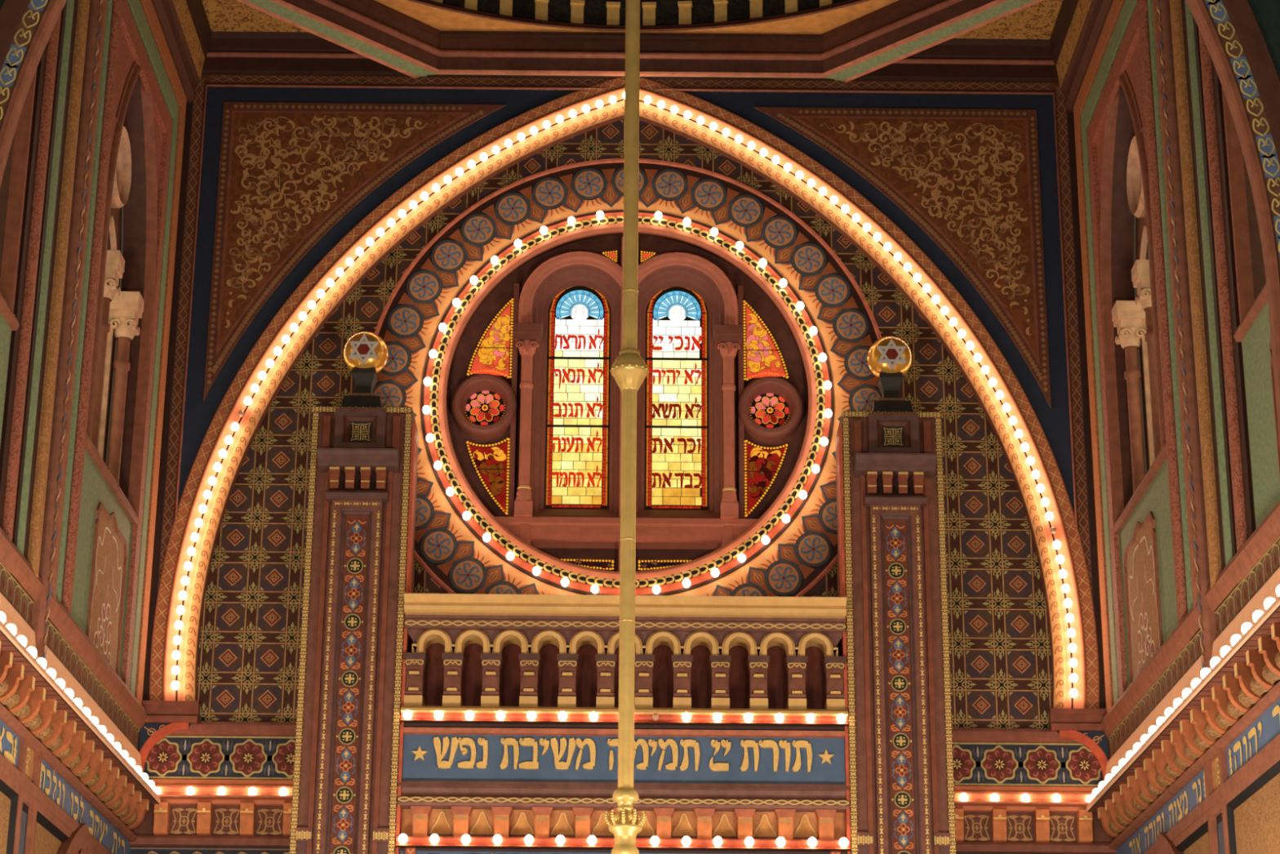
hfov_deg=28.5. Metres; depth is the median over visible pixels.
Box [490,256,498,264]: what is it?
light bulb
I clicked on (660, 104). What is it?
light bulb
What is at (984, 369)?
light bulb
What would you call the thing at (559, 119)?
light bulb
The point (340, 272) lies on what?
light bulb
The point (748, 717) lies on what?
light bulb
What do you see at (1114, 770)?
light bulb
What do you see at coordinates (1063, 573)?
light bulb
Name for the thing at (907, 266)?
light bulb
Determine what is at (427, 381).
light bulb
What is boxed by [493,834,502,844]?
light bulb
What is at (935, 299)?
light bulb
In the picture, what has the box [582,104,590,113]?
light bulb
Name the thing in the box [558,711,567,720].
light bulb
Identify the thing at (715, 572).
light bulb
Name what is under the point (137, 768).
light bulb
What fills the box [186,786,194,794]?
light bulb
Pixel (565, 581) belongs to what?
light bulb
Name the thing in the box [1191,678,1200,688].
light bulb
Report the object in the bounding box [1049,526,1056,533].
light bulb
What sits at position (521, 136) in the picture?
light bulb
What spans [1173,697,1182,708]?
light bulb
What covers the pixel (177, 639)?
light bulb
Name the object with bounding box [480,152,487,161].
light bulb
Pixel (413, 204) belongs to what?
light bulb
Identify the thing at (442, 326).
light bulb
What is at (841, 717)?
light bulb
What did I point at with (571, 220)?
light bulb
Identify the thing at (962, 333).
light bulb
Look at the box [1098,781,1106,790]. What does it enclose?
light bulb
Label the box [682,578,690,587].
light bulb
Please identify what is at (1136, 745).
light bulb
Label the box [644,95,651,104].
light bulb
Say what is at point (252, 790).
light bulb
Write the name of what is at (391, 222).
light bulb
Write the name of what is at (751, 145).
light bulb
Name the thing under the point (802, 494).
light bulb
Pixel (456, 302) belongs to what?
light bulb
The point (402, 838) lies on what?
light bulb
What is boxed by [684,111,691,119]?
light bulb
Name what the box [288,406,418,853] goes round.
pillar
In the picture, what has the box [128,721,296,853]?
cornice
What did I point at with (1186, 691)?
light bulb
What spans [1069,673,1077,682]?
light bulb
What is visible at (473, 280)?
light bulb
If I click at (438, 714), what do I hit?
light bulb
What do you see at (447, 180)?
light bulb
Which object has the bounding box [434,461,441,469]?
light bulb
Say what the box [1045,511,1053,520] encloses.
light bulb
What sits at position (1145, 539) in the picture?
panel
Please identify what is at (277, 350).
light bulb
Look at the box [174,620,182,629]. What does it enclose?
light bulb
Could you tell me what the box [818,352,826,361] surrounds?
light bulb
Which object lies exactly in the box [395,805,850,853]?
crown molding
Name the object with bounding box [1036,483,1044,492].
light bulb
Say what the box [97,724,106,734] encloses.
light bulb
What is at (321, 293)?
light bulb
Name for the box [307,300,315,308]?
light bulb
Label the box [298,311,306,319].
light bulb
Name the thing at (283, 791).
light bulb
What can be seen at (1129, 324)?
window
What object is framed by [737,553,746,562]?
light bulb
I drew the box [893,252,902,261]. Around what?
light bulb
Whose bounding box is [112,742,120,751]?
light bulb
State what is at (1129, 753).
light bulb
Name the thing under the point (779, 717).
light bulb
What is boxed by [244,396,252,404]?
light bulb
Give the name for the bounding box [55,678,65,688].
light bulb
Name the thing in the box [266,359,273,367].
light bulb
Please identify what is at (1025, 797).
light bulb
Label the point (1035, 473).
light bulb
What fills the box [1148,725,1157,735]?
light bulb
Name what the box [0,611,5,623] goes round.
light bulb
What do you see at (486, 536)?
light bulb
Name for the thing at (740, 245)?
light bulb
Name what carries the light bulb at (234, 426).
attached to the pointed arch at (169, 710)
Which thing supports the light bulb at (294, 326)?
attached to the pointed arch at (169, 710)
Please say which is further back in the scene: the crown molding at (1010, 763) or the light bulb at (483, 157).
the light bulb at (483, 157)
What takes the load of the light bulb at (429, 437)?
attached to the window at (533, 273)
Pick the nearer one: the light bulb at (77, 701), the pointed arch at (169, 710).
the light bulb at (77, 701)
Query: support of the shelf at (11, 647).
attached to the wall at (27, 826)
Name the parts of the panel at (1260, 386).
cusped frame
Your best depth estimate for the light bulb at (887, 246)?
29.23 m
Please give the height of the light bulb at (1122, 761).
0.111 m
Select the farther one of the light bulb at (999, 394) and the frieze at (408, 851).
the light bulb at (999, 394)
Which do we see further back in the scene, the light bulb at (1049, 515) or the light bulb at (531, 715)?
the light bulb at (1049, 515)
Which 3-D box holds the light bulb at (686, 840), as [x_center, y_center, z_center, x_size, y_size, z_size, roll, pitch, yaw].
[0.477,4.255,25.893,0.094,0.106,0.094,1,-19,0]
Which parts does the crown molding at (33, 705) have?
moulding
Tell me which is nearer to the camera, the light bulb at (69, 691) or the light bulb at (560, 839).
the light bulb at (69, 691)
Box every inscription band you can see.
[0,719,130,853]
[1115,697,1279,853]
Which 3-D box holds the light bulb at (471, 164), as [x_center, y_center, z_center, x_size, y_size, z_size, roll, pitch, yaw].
[-1.977,-3.082,29.571,0.090,0.101,0.090,1,-19,0]
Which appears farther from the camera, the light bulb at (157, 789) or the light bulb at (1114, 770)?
the light bulb at (157, 789)
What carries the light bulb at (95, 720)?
attached to the wall at (27, 826)
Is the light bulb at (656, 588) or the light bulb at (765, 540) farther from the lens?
the light bulb at (765, 540)
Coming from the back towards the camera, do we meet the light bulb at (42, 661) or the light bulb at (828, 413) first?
the light bulb at (828, 413)
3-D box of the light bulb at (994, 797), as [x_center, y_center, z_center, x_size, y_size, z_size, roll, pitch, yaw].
[3.814,3.988,27.101,0.090,0.101,0.090,1,-19,0]
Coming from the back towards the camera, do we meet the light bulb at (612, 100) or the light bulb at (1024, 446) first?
the light bulb at (612, 100)
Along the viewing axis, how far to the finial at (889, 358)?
27.71 m
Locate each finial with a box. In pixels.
[341,331,388,406]
[866,336,912,411]
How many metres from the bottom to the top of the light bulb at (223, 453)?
0.101 m
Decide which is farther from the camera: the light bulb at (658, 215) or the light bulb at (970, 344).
the light bulb at (658, 215)
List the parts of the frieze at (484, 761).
moulding, panel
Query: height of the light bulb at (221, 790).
0.101 m
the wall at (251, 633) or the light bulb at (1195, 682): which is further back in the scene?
the wall at (251, 633)
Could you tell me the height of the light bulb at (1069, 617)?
0.101 m
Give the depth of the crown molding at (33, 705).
23.47 m
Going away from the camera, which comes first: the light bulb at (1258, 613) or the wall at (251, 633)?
the light bulb at (1258, 613)
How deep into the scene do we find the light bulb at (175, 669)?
27.51 m
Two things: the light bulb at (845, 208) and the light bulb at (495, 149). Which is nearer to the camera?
the light bulb at (845, 208)
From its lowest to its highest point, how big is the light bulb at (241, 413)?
0.081 m
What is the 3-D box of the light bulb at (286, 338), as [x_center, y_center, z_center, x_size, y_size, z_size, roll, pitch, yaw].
[-4.051,-1.004,28.829,0.090,0.101,0.090,1,-19,0]
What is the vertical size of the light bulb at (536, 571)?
0.101 m
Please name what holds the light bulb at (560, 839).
attached to the crown molding at (544, 824)
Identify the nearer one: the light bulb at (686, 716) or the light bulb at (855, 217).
the light bulb at (686, 716)
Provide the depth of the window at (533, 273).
28.85 m
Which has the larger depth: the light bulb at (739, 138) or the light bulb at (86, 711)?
the light bulb at (739, 138)
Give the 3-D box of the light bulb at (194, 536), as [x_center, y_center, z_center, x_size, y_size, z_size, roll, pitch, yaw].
[-4.953,1.224,28.042,0.090,0.101,0.090,1,-19,0]
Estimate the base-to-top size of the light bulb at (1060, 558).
0.101 m
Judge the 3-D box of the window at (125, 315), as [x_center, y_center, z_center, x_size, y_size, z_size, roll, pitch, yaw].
[-5.616,-1.761,26.546,0.530,4.976,2.886,1,-19,0]
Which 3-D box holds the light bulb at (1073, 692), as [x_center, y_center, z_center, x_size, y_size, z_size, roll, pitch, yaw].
[4.737,2.904,27.521,0.090,0.101,0.090,1,-19,0]
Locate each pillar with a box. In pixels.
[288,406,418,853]
[835,410,956,853]
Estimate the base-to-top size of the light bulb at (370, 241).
0.101 m
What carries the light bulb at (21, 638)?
attached to the wall at (27, 826)
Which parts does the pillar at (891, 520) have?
cornice, painted panel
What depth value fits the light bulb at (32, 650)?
21.32 m
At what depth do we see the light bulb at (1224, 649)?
21.00 m
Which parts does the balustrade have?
panel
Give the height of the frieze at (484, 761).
0.965 m
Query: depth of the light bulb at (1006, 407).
28.58 m
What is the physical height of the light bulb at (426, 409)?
0.101 m
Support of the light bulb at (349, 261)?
attached to the pointed arch at (169, 710)
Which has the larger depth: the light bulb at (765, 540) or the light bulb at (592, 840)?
the light bulb at (765, 540)
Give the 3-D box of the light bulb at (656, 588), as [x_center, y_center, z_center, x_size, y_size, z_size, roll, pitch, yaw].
[0.182,1.795,27.849,0.090,0.101,0.090,1,-19,0]
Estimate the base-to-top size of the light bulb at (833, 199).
0.101 m
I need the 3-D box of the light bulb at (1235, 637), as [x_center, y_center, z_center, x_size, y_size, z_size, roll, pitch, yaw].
[4.895,1.756,20.675,0.099,0.111,0.099,1,-19,0]
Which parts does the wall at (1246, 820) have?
wall plate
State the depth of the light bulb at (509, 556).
27.94 m
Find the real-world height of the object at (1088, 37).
8.250 m
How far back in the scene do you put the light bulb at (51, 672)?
22.04 m
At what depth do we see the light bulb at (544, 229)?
29.24 m
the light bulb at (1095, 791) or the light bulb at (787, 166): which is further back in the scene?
the light bulb at (787, 166)
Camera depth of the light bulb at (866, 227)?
29.31 m
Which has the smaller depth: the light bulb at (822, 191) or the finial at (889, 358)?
the finial at (889, 358)
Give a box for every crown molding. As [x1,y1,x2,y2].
[0,526,161,841]
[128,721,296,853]
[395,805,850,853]
[951,728,1116,853]
[1085,499,1279,849]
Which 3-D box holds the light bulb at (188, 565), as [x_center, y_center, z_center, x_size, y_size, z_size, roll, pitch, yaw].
[-5.008,1.539,27.931,0.090,0.101,0.090,1,-19,0]
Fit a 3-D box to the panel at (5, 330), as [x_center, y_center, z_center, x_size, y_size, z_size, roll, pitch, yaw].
[-5.386,-0.443,20.023,0.027,1.820,2.830,1,-19,0]
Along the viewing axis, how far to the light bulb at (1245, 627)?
20.29 m
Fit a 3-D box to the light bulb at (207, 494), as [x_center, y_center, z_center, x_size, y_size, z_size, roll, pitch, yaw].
[-4.841,0.756,28.207,0.090,0.101,0.090,1,-19,0]
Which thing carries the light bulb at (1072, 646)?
attached to the pointed arch at (169, 710)
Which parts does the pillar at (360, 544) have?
painted panel, cornice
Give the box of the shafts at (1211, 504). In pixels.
[1137,0,1255,668]
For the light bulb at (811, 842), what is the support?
attached to the crown molding at (544, 824)
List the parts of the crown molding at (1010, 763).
gold trim, moulding, gold trim, gold trim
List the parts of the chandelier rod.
rod, knob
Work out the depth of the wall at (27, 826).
22.79 m
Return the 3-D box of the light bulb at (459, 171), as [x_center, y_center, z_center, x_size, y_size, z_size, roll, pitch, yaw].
[-2.115,-2.990,29.538,0.090,0.101,0.090,1,-19,0]
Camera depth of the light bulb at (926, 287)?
29.06 m
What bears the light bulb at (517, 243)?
attached to the window at (533, 273)
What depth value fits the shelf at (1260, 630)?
22.45 m
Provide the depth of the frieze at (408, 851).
26.00 m
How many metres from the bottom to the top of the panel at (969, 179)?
3.767 m
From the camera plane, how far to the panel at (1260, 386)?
20.97 m
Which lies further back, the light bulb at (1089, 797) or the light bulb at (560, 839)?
the light bulb at (1089, 797)
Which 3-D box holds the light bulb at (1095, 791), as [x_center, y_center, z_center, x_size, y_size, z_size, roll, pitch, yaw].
[4.853,3.891,26.771,0.099,0.111,0.099,1,-19,0]
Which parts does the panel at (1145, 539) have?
cusped frame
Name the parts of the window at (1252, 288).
sill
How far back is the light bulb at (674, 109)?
29.79 m
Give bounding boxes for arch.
[0,0,1279,444]
[138,77,1108,778]
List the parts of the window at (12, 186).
sill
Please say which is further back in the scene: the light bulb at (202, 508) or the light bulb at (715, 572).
the light bulb at (202, 508)
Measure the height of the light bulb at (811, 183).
0.101 m
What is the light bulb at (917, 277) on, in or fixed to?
attached to the pointed arch at (169, 710)
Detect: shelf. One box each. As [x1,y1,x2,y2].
[0,591,161,804]
[1085,567,1279,811]
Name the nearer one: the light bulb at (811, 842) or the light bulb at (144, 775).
the light bulb at (811, 842)
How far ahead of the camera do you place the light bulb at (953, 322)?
28.93 m
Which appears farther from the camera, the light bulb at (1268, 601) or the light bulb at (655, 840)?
the light bulb at (655, 840)
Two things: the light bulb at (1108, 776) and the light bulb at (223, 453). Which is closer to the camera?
the light bulb at (1108, 776)
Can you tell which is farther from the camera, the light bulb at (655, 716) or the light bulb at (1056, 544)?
the light bulb at (1056, 544)
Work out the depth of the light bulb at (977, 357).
28.78 m
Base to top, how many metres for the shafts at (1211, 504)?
9.080 m
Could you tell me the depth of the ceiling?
29.84 m
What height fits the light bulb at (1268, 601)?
0.111 m
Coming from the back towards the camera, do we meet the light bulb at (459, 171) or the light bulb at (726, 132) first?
the light bulb at (726, 132)
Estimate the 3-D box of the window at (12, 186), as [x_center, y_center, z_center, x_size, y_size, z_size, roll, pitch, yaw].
[-5.579,-3.643,21.172,0.530,4.976,2.886,1,-19,0]
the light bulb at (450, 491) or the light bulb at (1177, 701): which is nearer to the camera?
the light bulb at (1177, 701)
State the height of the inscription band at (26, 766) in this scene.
0.476 m
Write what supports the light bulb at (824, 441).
attached to the window at (533, 273)
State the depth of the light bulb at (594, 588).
27.82 m
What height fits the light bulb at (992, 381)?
0.101 m
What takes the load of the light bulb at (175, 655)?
attached to the pointed arch at (169, 710)
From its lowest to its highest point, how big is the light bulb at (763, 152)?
0.101 m
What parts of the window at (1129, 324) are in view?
round eye frame, sill, lancet frame, leaded glass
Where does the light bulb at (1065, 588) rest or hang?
attached to the pointed arch at (169, 710)
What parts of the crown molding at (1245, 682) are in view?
moulding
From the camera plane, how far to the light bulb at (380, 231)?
29.25 m
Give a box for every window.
[0,74,35,330]
[84,54,157,524]
[421,209,833,595]
[1100,64,1167,533]
[1222,89,1267,342]
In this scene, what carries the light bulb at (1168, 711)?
attached to the wall at (1246, 820)
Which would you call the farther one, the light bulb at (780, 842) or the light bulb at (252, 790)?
the light bulb at (252, 790)
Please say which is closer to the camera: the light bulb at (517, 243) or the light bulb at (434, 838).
the light bulb at (434, 838)
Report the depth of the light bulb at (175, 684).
27.45 m
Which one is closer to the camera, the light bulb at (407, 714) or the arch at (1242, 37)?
the arch at (1242, 37)
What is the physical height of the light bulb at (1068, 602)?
0.101 m
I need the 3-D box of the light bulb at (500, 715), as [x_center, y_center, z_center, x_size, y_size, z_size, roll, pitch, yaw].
[-1.455,3.010,26.310,0.094,0.106,0.094,1,-19,0]
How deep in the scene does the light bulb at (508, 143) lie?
29.63 m
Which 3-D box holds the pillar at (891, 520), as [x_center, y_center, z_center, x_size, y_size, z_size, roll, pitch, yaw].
[2.687,5.106,25.960,1.115,10.970,1.260,1,-19,0]
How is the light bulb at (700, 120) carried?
attached to the pointed arch at (169, 710)
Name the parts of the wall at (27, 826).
wall plate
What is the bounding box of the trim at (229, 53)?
[201,31,1058,82]
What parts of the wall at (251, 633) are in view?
roll moulding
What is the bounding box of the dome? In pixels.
[408,0,868,31]
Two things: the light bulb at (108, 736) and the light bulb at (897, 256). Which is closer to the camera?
the light bulb at (108, 736)
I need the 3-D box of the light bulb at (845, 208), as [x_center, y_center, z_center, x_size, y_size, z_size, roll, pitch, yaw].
[2.396,-2.546,29.414,0.090,0.101,0.090,1,-19,0]
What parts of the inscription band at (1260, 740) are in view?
frame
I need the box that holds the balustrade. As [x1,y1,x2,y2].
[400,593,848,715]
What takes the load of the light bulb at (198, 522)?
attached to the pointed arch at (169, 710)
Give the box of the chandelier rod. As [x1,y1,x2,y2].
[604,0,648,853]
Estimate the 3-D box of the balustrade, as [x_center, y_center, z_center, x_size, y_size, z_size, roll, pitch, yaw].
[-0.162,2.590,26.949,4.677,1.330,1.220,1,-19,0]
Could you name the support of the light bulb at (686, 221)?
attached to the window at (533, 273)
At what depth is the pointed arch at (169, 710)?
28.83 m
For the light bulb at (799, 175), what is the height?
0.101 m
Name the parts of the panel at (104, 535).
cusped frame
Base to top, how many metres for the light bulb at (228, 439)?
0.101 m
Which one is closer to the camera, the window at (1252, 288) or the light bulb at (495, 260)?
the window at (1252, 288)
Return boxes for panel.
[0,311,11,444]
[71,448,133,677]
[203,102,506,400]
[754,106,1051,408]
[1118,457,1177,687]
[1241,301,1279,528]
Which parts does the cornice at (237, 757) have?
gold trim, gold trim, moulding, gold trim, gold trim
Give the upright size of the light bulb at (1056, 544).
0.101 m
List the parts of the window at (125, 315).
lancet frame, leaded glass, sill, round eye frame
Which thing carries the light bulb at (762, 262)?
attached to the window at (533, 273)
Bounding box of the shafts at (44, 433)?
[0,0,123,658]
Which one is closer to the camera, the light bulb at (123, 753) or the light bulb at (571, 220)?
the light bulb at (123, 753)
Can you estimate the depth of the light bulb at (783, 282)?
29.04 m
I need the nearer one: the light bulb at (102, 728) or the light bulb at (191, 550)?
the light bulb at (102, 728)
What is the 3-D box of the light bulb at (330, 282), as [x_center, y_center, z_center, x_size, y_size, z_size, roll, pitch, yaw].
[-3.572,-1.663,29.063,0.090,0.101,0.090,1,-19,0]
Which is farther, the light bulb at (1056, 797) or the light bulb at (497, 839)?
the light bulb at (1056, 797)
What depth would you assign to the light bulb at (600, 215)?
29.31 m
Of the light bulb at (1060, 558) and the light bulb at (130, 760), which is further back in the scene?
the light bulb at (1060, 558)
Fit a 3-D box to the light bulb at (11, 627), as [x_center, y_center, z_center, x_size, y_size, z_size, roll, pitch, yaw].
[-5.154,1.665,20.637,0.099,0.111,0.099,1,-19,0]
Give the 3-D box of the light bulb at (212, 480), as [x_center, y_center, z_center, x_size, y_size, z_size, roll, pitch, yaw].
[-4.796,0.602,28.261,0.090,0.101,0.090,1,-19,0]
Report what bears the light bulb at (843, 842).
attached to the crown molding at (544, 824)
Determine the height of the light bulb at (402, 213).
0.101 m
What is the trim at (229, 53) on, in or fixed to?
attached to the wall at (251, 633)
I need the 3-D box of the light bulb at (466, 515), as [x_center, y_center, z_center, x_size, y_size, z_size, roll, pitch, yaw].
[-1.934,0.990,28.117,0.090,0.101,0.090,1,-19,0]
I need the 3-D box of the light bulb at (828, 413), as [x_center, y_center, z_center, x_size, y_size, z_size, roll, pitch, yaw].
[2.131,-0.154,28.546,0.090,0.101,0.090,1,-19,0]
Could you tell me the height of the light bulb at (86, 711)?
0.111 m
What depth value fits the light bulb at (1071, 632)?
27.71 m
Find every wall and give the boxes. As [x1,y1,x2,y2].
[0,27,163,853]
[142,14,1106,728]
[1096,36,1279,853]
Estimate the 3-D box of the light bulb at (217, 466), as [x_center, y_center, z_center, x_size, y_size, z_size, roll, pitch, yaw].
[-4.747,0.449,28.315,0.090,0.101,0.090,1,-19,0]
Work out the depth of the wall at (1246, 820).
21.79 m
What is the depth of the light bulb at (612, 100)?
29.83 m
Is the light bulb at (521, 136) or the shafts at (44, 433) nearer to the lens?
the shafts at (44, 433)
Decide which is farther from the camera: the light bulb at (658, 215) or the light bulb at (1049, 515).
the light bulb at (658, 215)
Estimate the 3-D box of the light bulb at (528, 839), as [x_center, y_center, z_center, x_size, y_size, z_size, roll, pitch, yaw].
[-1.141,4.240,25.887,0.094,0.106,0.094,1,-19,0]
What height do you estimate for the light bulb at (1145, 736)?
0.111 m
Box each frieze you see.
[397,711,849,812]
[399,847,840,853]
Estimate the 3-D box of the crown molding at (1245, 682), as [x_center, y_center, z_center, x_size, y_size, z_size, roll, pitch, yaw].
[4.991,2.105,22.238,0.340,1.435,10.700,1,-19,0]
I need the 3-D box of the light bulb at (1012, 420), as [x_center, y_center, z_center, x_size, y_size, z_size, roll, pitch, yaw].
[4.226,-0.072,28.560,0.090,0.101,0.090,1,-19,0]
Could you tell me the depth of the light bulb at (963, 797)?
27.07 m
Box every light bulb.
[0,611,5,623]
[6,623,16,635]
[16,635,26,646]
[26,646,36,657]
[36,657,46,668]
[45,668,56,679]
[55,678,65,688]
[64,688,73,698]
[73,697,82,708]
[81,706,90,717]
[89,716,98,726]
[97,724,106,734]
[105,733,113,742]
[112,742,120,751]
[120,750,128,759]
[126,757,135,767]
[133,765,142,774]
[140,773,148,782]
[146,780,155,789]
[153,786,160,794]
[171,665,179,674]
[171,680,179,689]
[172,650,180,659]
[173,635,181,644]
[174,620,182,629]
[176,605,184,614]
[178,591,186,599]
[181,576,189,584]
[184,561,191,570]
[186,546,195,555]
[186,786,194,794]
[191,532,199,541]
[195,518,202,527]
[199,503,207,512]
[203,489,211,498]
[208,475,216,484]
[213,462,221,471]
[217,786,225,795]
[218,448,226,457]
[225,435,232,444]
[231,422,239,431]
[238,409,244,417]
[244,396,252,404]
[248,786,256,795]
[251,383,258,392]
[258,371,266,379]
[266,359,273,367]
[273,346,281,355]
[279,786,287,795]
[281,334,289,343]
[290,323,297,331]
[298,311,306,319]
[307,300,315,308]
[316,288,324,297]
[326,278,333,287]
[336,267,343,276]
[346,257,353,266]
[355,247,363,256]
[366,237,373,245]
[376,227,384,236]
[387,218,395,226]
[398,209,405,217]
[398,833,407,844]
[403,710,412,719]
[409,200,417,208]
[420,191,428,199]
[422,405,430,413]
[423,377,431,386]
[426,433,434,442]
[429,349,436,358]
[430,833,439,844]
[432,183,439,191]
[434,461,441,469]
[434,710,443,719]
[439,323,446,331]
[444,175,451,183]
[446,487,453,496]
[453,297,460,306]
[455,167,463,176]
[461,834,470,844]
[462,511,471,519]
[465,710,474,719]
[467,160,475,168]
[470,275,477,284]
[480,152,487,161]
[482,533,490,542]
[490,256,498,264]
[492,146,499,154]
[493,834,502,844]
[496,711,505,719]
[504,138,512,147]
[506,551,514,559]
[514,239,522,248]
[517,133,524,141]
[524,834,533,844]
[527,711,536,720]
[529,126,537,134]
[532,566,540,575]
[540,226,547,234]
[542,120,550,128]
[555,115,563,123]
[555,835,564,844]
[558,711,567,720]
[560,577,568,586]
[567,216,575,225]
[568,109,576,118]
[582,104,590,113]
[587,835,596,845]
[589,711,598,720]
[591,584,599,593]
[595,100,603,108]
[595,210,604,219]
[608,95,616,103]
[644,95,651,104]
[650,835,659,845]
[652,585,660,593]
[652,712,658,720]
[654,211,662,219]
[657,100,665,108]
[671,105,678,114]
[681,835,690,845]
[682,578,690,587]
[682,712,690,721]
[683,217,690,226]
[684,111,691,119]
[697,116,704,124]
[709,122,717,130]
[710,227,718,235]
[711,568,719,577]
[712,712,721,722]
[713,835,722,846]
[722,128,729,137]
[734,134,742,142]
[736,241,743,249]
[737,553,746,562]
[743,712,752,722]
[744,836,753,846]
[747,141,755,150]
[759,258,766,266]
[760,148,767,156]
[761,535,769,544]
[772,155,779,164]
[774,713,783,722]
[776,836,785,846]
[779,278,786,287]
[782,514,790,523]
[783,163,791,171]
[795,170,803,179]
[795,301,804,310]
[799,490,806,498]
[805,713,814,723]
[807,178,815,186]
[807,836,817,847]
[809,326,817,334]
[811,464,819,473]
[818,186,826,195]
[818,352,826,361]
[820,436,827,445]
[823,380,831,389]
[824,408,831,417]
[830,195,837,204]
[836,713,845,723]
[839,837,848,847]
[841,204,848,213]
[852,213,859,222]
[862,222,871,231]
[873,232,881,240]
[884,242,891,250]
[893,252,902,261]
[903,262,911,271]
[913,273,920,281]
[923,284,930,292]
[932,294,939,303]
[941,306,948,315]
[949,317,957,326]
[957,328,965,337]
[960,792,968,800]
[965,341,973,349]
[973,353,981,361]
[981,365,989,373]
[988,377,996,386]
[990,793,999,801]
[995,390,1003,399]
[1002,403,1010,412]
[1008,416,1017,425]
[1014,429,1022,438]
[1021,442,1028,451]
[1021,793,1029,801]
[1026,456,1034,465]
[1031,470,1039,478]
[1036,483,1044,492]
[1040,497,1048,506]
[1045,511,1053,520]
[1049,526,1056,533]
[1052,793,1060,801]
[1053,540,1061,548]
[1056,554,1064,563]
[1058,568,1066,577]
[1061,583,1069,592]
[1063,598,1071,607]
[1065,613,1073,622]
[1066,627,1075,636]
[1068,643,1076,652]
[1069,657,1077,666]
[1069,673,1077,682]
[1069,688,1077,697]
[1085,795,1093,801]
[1092,787,1099,796]
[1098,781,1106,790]
[1105,773,1113,782]
[1111,766,1119,775]
[1118,758,1127,768]
[1125,751,1134,759]
[1133,742,1142,752]
[1140,733,1149,743]
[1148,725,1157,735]
[1156,716,1165,726]
[1164,707,1173,717]
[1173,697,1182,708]
[1182,688,1191,698]
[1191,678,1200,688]
[1200,667,1210,678]
[1210,657,1220,667]
[1220,645,1230,657]
[1231,634,1240,645]
[1241,622,1252,634]
[1252,609,1263,622]
[1263,597,1275,609]
[1275,584,1279,595]
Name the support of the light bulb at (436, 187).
attached to the pointed arch at (169, 710)
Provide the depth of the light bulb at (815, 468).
28.30 m
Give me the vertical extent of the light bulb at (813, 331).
0.101 m
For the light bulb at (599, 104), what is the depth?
29.81 m
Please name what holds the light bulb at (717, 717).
attached to the frieze at (484, 761)
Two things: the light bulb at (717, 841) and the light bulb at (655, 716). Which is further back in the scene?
the light bulb at (655, 716)
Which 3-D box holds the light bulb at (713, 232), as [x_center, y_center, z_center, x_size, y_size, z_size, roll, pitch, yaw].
[0.863,-2.265,29.276,0.090,0.101,0.090,1,-19,0]
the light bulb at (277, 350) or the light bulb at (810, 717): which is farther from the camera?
the light bulb at (277, 350)
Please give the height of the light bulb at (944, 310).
0.101 m
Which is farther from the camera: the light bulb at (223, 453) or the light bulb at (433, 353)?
the light bulb at (433, 353)
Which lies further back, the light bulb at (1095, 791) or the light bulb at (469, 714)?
the light bulb at (1095, 791)
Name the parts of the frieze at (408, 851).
post, panel, post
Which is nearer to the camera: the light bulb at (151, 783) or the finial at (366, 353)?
the light bulb at (151, 783)
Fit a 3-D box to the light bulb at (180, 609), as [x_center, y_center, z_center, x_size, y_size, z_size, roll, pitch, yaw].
[-5.061,2.016,27.764,0.090,0.101,0.090,1,-19,0]
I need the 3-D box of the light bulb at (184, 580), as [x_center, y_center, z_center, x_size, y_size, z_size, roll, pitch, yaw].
[-5.030,1.698,27.876,0.090,0.101,0.090,1,-19,0]
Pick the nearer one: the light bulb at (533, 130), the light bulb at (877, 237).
the light bulb at (877, 237)
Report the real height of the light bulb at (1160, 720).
0.111 m
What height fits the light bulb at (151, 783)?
0.111 m
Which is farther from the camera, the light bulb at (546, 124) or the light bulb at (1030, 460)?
the light bulb at (546, 124)
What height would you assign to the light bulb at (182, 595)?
0.101 m
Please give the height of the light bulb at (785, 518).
0.101 m
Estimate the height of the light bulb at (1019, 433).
0.101 m
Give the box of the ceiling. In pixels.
[201,0,1062,39]
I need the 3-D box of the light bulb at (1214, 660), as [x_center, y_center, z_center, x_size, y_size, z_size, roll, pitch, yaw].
[4.890,2.007,21.392,0.099,0.111,0.099,1,-19,0]
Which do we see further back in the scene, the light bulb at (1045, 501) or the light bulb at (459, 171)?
the light bulb at (459, 171)
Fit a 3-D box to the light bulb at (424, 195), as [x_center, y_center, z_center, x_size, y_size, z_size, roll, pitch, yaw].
[-2.516,-2.695,29.432,0.090,0.101,0.090,1,-19,0]
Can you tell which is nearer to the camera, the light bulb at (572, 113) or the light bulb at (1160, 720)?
the light bulb at (1160, 720)
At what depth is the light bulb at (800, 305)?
28.95 m
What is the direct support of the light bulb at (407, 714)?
attached to the frieze at (484, 761)
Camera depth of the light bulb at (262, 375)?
28.65 m
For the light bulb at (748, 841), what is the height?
0.106 m
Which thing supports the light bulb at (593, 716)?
attached to the frieze at (484, 761)
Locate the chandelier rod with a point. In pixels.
(629, 370)

